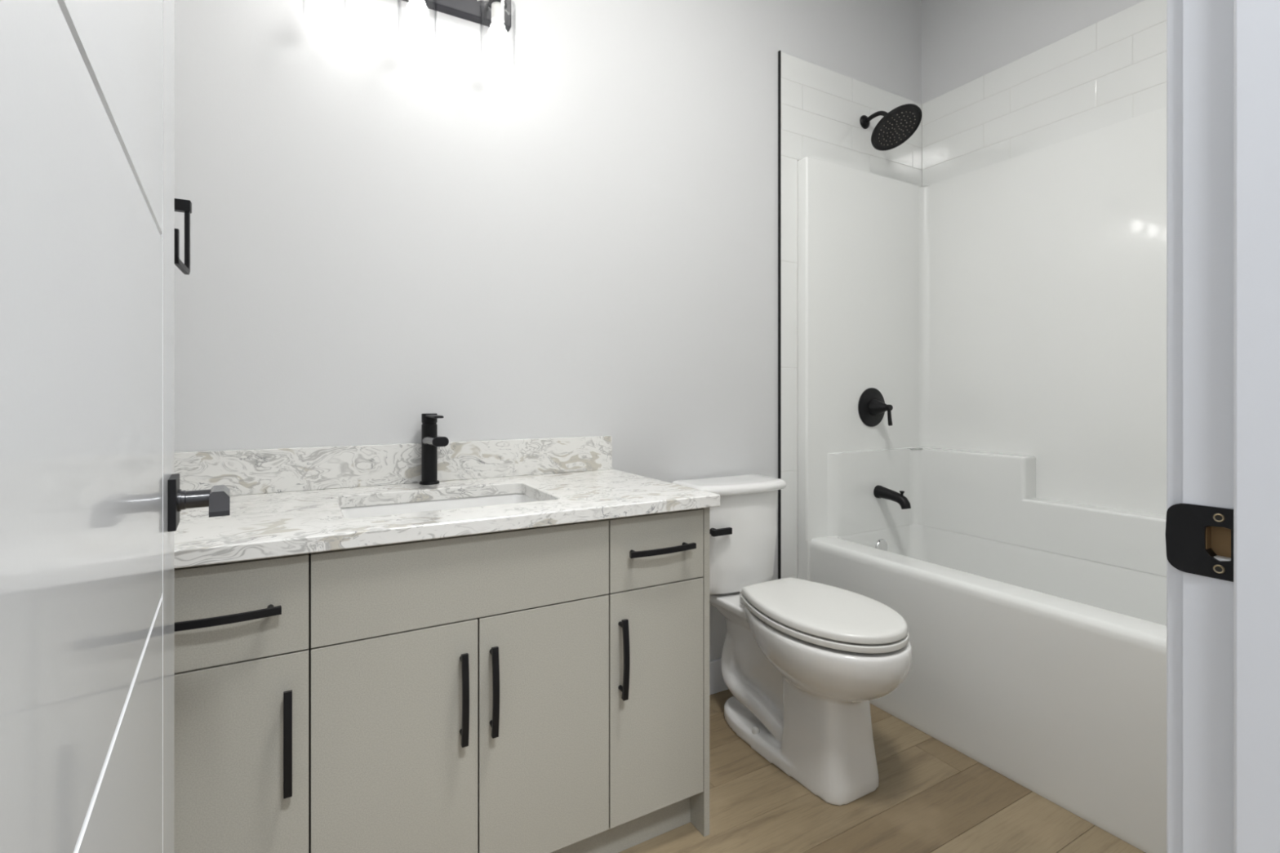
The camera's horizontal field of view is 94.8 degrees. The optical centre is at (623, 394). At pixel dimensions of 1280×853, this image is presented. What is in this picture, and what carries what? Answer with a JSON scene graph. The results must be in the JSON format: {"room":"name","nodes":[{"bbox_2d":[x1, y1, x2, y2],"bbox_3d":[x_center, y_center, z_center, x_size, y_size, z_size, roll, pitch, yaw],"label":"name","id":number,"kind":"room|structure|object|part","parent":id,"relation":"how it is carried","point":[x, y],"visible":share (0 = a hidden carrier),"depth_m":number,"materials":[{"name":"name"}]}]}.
{"room":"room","nodes":[
{"label":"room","id":0,"kind":"room"},
{"bbox_2d":[174,0,921,661],"bbox_3d":[0.139,-0.395,2.182,3.095,3.050,0.100,0,0,-29],"label":"wall","id":1,"kind":"structure","parent":0,"point":[579,237],"depth_m":1.83,"materials":[{"name":"white paint"}]},
{"bbox_2d":[174,435,612,495],"bbox_3d":[-0.572,0.198,1.723,1.203,0.113,0.020,0,0,-29],"label":"backsplash","id":2,"kind":"structure","parent":1,"relation":"attached to","point":[252,471],"depth_m":1.64,"materials":[{"name":"white stone"}]},
{"bbox_2d":[338,0,515,67],"bbox_3d":[-0.578,-1.104,1.635,0.581,0.288,0.168,0,0,-29],"label":"vanity light","id":3,"kind":"object","parent":1,"relation":"attached to","point":[495,15],"visible":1,"depth_m":1.72,"materials":[{"name":"black"}]},
{"bbox_3d":[-0.566,-1.054,1.613,0.060,0.076,0.060,0,0,-29],"label":"bulb","id":4,"kind":"part","parent":3,"relation":"part of","materials":[{"name":"white glass"}]},
{"bbox_3d":[-0.610,-1.191,1.693,0.581,0.114,0.036,0,0,-29],"label":"plate","id":5,"kind":"part","parent":3,"relation":"part of","materials":[{"name":"black"}]},
{"bbox_3d":[-0.369,-1.052,1.721,0.103,0.184,0.103,0,0,-29],"label":"lamp shade","id":6,"kind":"part","parent":3,"relation":"part of","materials":[{"name":"clear glass"}]},
{"bbox_3d":[-0.381,-1.169,1.743,0.052,0.066,0.102,0,0,-29],"label":"arm","id":7,"kind":"part","parent":3,"relation":"part of","materials":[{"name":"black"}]},
{"bbox_2d":[491,1,504,23],"bbox_3d":[-0.369,-1.113,1.721,0.037,0.047,0.037,0,0,-29],"label":"bulb","id":8,"kind":"object","parent":3,"relation":"attached to","point":[497,7],"depth_m":1.71,"materials":[{"name":"white glass"}]},
{"bbox_3d":[-0.369,-1.054,1.721,0.060,0.076,0.060,0,0,-29],"label":"bulb","id":9,"kind":"part","parent":3,"relation":"part of","materials":[{"name":"white glass"}]},
{"bbox_2d":[709,657,728,694],"bbox_3d":[0.331,1.069,2.224,0.878,0.122,0.012,0,0,-29],"label":"baseboard","id":10,"kind":"structure","parent":1,"relation":"attached to","point":[717,683],"depth_m":2.23,"materials":[{"name":"white paint"}]},
{"bbox_2d":[617,688,1146,852],"bbox_3d":[0.366,1.155,0.372,5.400,0.050,3.700,0,0,-29],"label":"floor","id":11,"kind":"structure","parent":0,"point":[930,797],"depth_m":1.59,"materials":[{"name":"brown wood"}]},
{"bbox_2d":[174,507,709,852],"bbox_3d":[-0.433,0.708,1.461,1.194,0.844,0.612,0,0,-29],"label":"vanity cabinet","id":12,"kind":"object","parent":11,"relation":"on","point":[540,689],"visible":0.93,"depth_m":1.20,"materials":[{"name":"grey wood"}]},
{"bbox_3d":[-0.685,0.378,0.994,0.185,0.014,0.036,0,0,-29],"label":"handle","id":13,"kind":"part","parent":12,"relation":"part of","materials":[{"name":"black metal"}]},
{"bbox_3d":[-0.702,0.379,1.016,0.278,0.171,0.019,0,0,-29],"label":"drawer","id":14,"kind":"part","parent":12,"relation":"part of","materials":[{"name":"beige laminate"}]},
{"bbox_3d":[-0.702,0.741,1.016,0.278,0.546,0.019,0,0,-29],"label":"door","id":15,"kind":"part","parent":12,"relation":"part of","materials":[{"name":"beige laminate"}]},
{"bbox_3d":[-0.596,0.616,1.043,0.014,0.185,0.036,0,0,-29],"label":"handle","id":16,"kind":"part","parent":12,"relation":"part of","materials":[{"name":"black metal"}]},
{"bbox_3d":[-0.443,0.741,1.158,0.307,0.546,0.019,0,0,-29],"label":"door","id":17,"kind":"part","parent":12,"relation":"part of","materials":[{"name":"beige laminate"}]},
{"bbox_2d":[174,435,719,568],"bbox_3d":[-0.429,0.213,1.471,1.212,0.144,0.599,0,0,-29],"label":"countertop","id":18,"kind":"structure","parent":12,"relation":"on","point":[284,501],"depth_m":1.49,"materials":[{"name":"white stone"}]},
{"bbox_2d":[419,413,448,484],"bbox_3d":[-0.528,0.154,1.633,0.055,0.200,0.177,0,0,-29],"label":"faucet","id":19,"kind":"object","parent":18,"relation":"on","point":[430,441],"visible":1,"depth_m":1.67,"materials":[{"name":"black metal"}]},
{"bbox_3d":[-0.531,0.070,1.638,0.043,0.031,0.152,0,0,-29],"label":"handle","id":20,"kind":"part","parent":19,"relation":"part of","materials":[{"name":"black metal"}]},
{"bbox_3d":[-0.523,0.130,1.624,0.044,0.035,0.155,0,0,-29],"label":"spout","id":21,"kind":"part","parent":19,"relation":"part of","materials":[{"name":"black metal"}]},
{"bbox_2d":[341,493,538,518],"bbox_3d":[-0.436,0.350,1.458,0.533,0.128,0.357,0,0,-29],"label":"undermount sink","id":22,"kind":"object","parent":18,"relation":"in","point":[486,500],"visible":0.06,"depth_m":1.59,"materials":[{"name":"white ceramic"}]},
{"bbox_3d":[-0.324,0.616,1.193,0.014,0.185,0.036,0,0,-29],"label":"handle","id":23,"kind":"part","parent":12,"relation":"part of","materials":[{"name":"black metal"}]},
{"bbox_3d":[-0.270,0.615,1.222,0.014,0.185,0.036,0,0,-29],"label":"handle","id":24,"kind":"part","parent":12,"relation":"part of","materials":[{"name":"black metal"}]},
{"bbox_3d":[-0.172,0.741,1.307,0.303,0.546,0.019,0,0,-29],"label":"door","id":25,"kind":"part","parent":12,"relation":"part of","materials":[{"name":"beige laminate"}]},
{"bbox_3d":[-0.001,0.614,1.370,0.014,0.185,0.036,0,0,-29],"label":"handle","id":26,"kind":"part","parent":12,"relation":"part of","materials":[{"name":"black metal"}]},
{"bbox_3d":[0.081,0.379,1.446,0.268,0.171,0.019,0,0,-29],"label":"drawer","id":27,"kind":"part","parent":12,"relation":"part of","materials":[{"name":"beige laminate"}]},
{"bbox_3d":[0.081,0.741,1.446,0.268,0.546,0.019,0,0,-29],"label":"door","id":28,"kind":"part","parent":12,"relation":"part of","materials":[{"name":"beige laminate"}]},
{"bbox_3d":[0.092,0.374,1.421,0.185,0.014,0.036,0,0,-29],"label":"handle","id":29,"kind":"part","parent":12,"relation":"part of","materials":[{"name":"black metal"}]},
{"bbox_3d":[0.074,0.708,1.760,0.018,0.844,0.576,0,0,-29],"label":"panel","id":30,"kind":"part","parent":12,"relation":"part of","materials":[{"name":"beige laminate"}]},
{"bbox_2d":[671,474,912,805],"bbox_3d":[0.528,0.719,1.882,0.405,0.822,0.780,0,0,-29],"label":"toilet","id":31,"kind":"object","parent":11,"relation":"on","point":[802,661],"visible":0.98,"depth_m":1.74,"materials":[{"name":"white ceramic"}]},
{"bbox_3d":[0.326,0.464,1.992,0.079,0.024,0.031,0,0,-29],"label":"flush lever","id":32,"kind":"part","parent":31,"relation":"part of","materials":[{"name":"black metal"}]},
{"bbox_3d":[0.391,0.327,2.125,0.398,0.037,0.217,0,0,-29],"label":"tank lid","id":33,"kind":"part","parent":31,"relation":"part of","materials":[{"name":"white ceramic"}]},
{"bbox_3d":[0.387,0.521,2.134,0.360,0.350,0.188,0,0,-29],"label":"tank","id":34,"kind":"part","parent":31,"relation":"part of","materials":[{"name":"white ceramic"}]},
{"bbox_3d":[0.601,0.642,1.780,0.359,0.026,0.505,0,0,-29],"label":"seat lid","id":35,"kind":"part","parent":31,"relation":"part of","materials":[{"name":"white plastic"}]},
{"bbox_3d":[0.601,0.669,1.780,0.364,0.018,0.510,0,0,-29],"label":"seat","id":36,"kind":"part","parent":31,"relation":"part of","materials":[{"name":"white plastic"}]},
{"bbox_2d":[797,106,1166,852],"bbox_3d":[1.455,0.081,1.941,0.818,2.098,1.588,0,0,-29],"label":"bathtub","id":37,"kind":"object","parent":11,"relation":"on","point":[1010,315],"visible":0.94,"depth_m":2.23,"materials":[{"name":"white plastic"}]},
{"bbox_3d":[0.742,0.861,2.421,0.029,0.536,0.059,0,0,-29],"label":"corner post","id":38,"kind":"part","parent":37,"relation":"part of","materials":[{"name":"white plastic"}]},
{"bbox_2d":[857,387,893,426],"bbox_3d":[1.107,0.056,2.534,0.170,0.170,0.100,0,0,-29],"label":"shower valve","id":39,"kind":"object","parent":37,"relation":"attached to","point":[872,406],"visible":1,"depth_m":2.54,"materials":[{"name":"black metal"}]},
{"bbox_3d":[1.126,0.087,2.500,0.027,0.090,0.024,0,0,-29],"label":"lever","id":40,"kind":"part","parent":39,"relation":"part of","materials":[{"name":"black metal"}]},
{"bbox_2d":[873,484,911,509],"bbox_3d":[1.149,0.439,2.509,0.056,0.084,0.156,0,0,-29],"label":"tub spout","id":41,"kind":"object","parent":37,"relation":"attached to","point":[879,491],"visible":1,"depth_m":2.50,"materials":[{"name":"black metal"}]},
{"bbox_3d":[1.455,-0.188,1.941,0.818,1.561,1.588,0,0,-29],"label":"surround panel","id":42,"kind":"part","parent":37,"relation":"part of","materials":[{"name":"white plastic"}]},
{"bbox_2d":[809,524,1166,852],"bbox_3d":[1.462,0.859,1.945,0.803,0.540,1.588,0,0,-29],"label":"tub basin","id":43,"kind":"object","parent":37,"relation":"in","point":[1043,666],"depth_m":1.75,"materials":[{"name":"white plastic"}]},
{"bbox_2d":[921,0,1144,104],"bbox_3d":[1.886,-0.395,2.112,0.100,3.050,1.705,0,0,-29],"label":"wall","id":44,"kind":"structure","parent":0,"point":[963,42],"depth_m":2.56,"materials":[{"name":"white paint"}]},
{"bbox_2d":[777,0,1166,579],"bbox_3d":[1.411,-0.132,1.918,0.920,2.523,1.587,0,0,-29],"label":"tile surround","id":45,"kind":"object","parent":44,"relation":"attached to","point":[1112,70],"visible":0.79,"depth_m":2.41,"materials":[{"name":"white tile"}]},
{"bbox_3d":[0.631,-0.193,2.389,0.006,2.400,0.011,0,0,-29],"label":"edge trim","id":46,"kind":"part","parent":45,"relation":"part of","materials":[{"name":"black metal"}]},
{"bbox_2d":[859,103,922,151],"bbox_3d":[1.129,-1.152,2.511,0.215,0.186,0.257,0,0,-29],"label":"shower","id":47,"kind":"object","parent":45,"relation":"attached to","point":[897,126],"visible":1,"depth_m":2.48,"materials":[{"name":"black metal"}]},
{"bbox_3d":[1.109,-1.190,2.554,0.019,0.085,0.145,0,0,-26],"label":"arm","id":48,"kind":"part","parent":47,"relation":"part of","materials":[{"name":"black metal"}]},
{"bbox_3d":[0.113,-0.395,0.231,4.820,3.050,0.115,0,0,-29],"label":"wall","id":49,"kind":"structure","parent":0,"visible":0},
{"bbox_2d":[0,0,230,852],"bbox_3d":[-0.369,0.104,0.456,0.104,2.028,0.768,0,0,-34],"label":"door","id":50,"kind":"structure","parent":49,"relation":"in","point":[92,500],"depth_m":0.30,"materials":[{"name":"white paint"}]},
{"bbox_3d":[-0.503,0.128,0.704,0.053,0.029,0.094,0,0,-34],"label":"lever handle","id":51,"kind":"part","parent":50,"relation":"part of","materials":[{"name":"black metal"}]},
{"bbox_2d":[1165,0,1279,852],"bbox_3d":[0.161,0.063,0.258,0.907,2.134,0.140,0,0,-29],"label":"trim","id":52,"kind":"structure","parent":49,"relation":"attached to","point":[1223,519],"depth_m":0.47,"materials":[{"name":"white paint"}]},
{"bbox_3d":[0.161,0.063,0.258,0.907,2.134,0.140,0,0,-29],"label":"casing","id":53,"kind":"part","parent":52,"relation":"part of","materials":[{"name":"white paint"}]},
{"bbox_3d":[0.475,0.119,0.483,0.012,0.057,0.045,0,0,-29],"label":"strike plate","id":54,"kind":"part","parent":52,"relation":"part of","materials":[{"name":"black metal"}]},
{"bbox_3d":[-0.767,-0.395,0.721,0.100,3.050,1.590,0,0,-29],"label":"wall","id":55,"kind":"structure","parent":0,"visible":0},
{"bbox_2d":[174,198,191,275],"bbox_3d":[-0.839,-0.298,1.053,0.091,0.142,0.130,0,0,-29],"label":"towel ring","id":56,"kind":"object","parent":55,"relation":"attached to","point":[184,206],"visible":0.7,"depth_m":1.11,"materials":[{"name":"black metal"}]}
]}

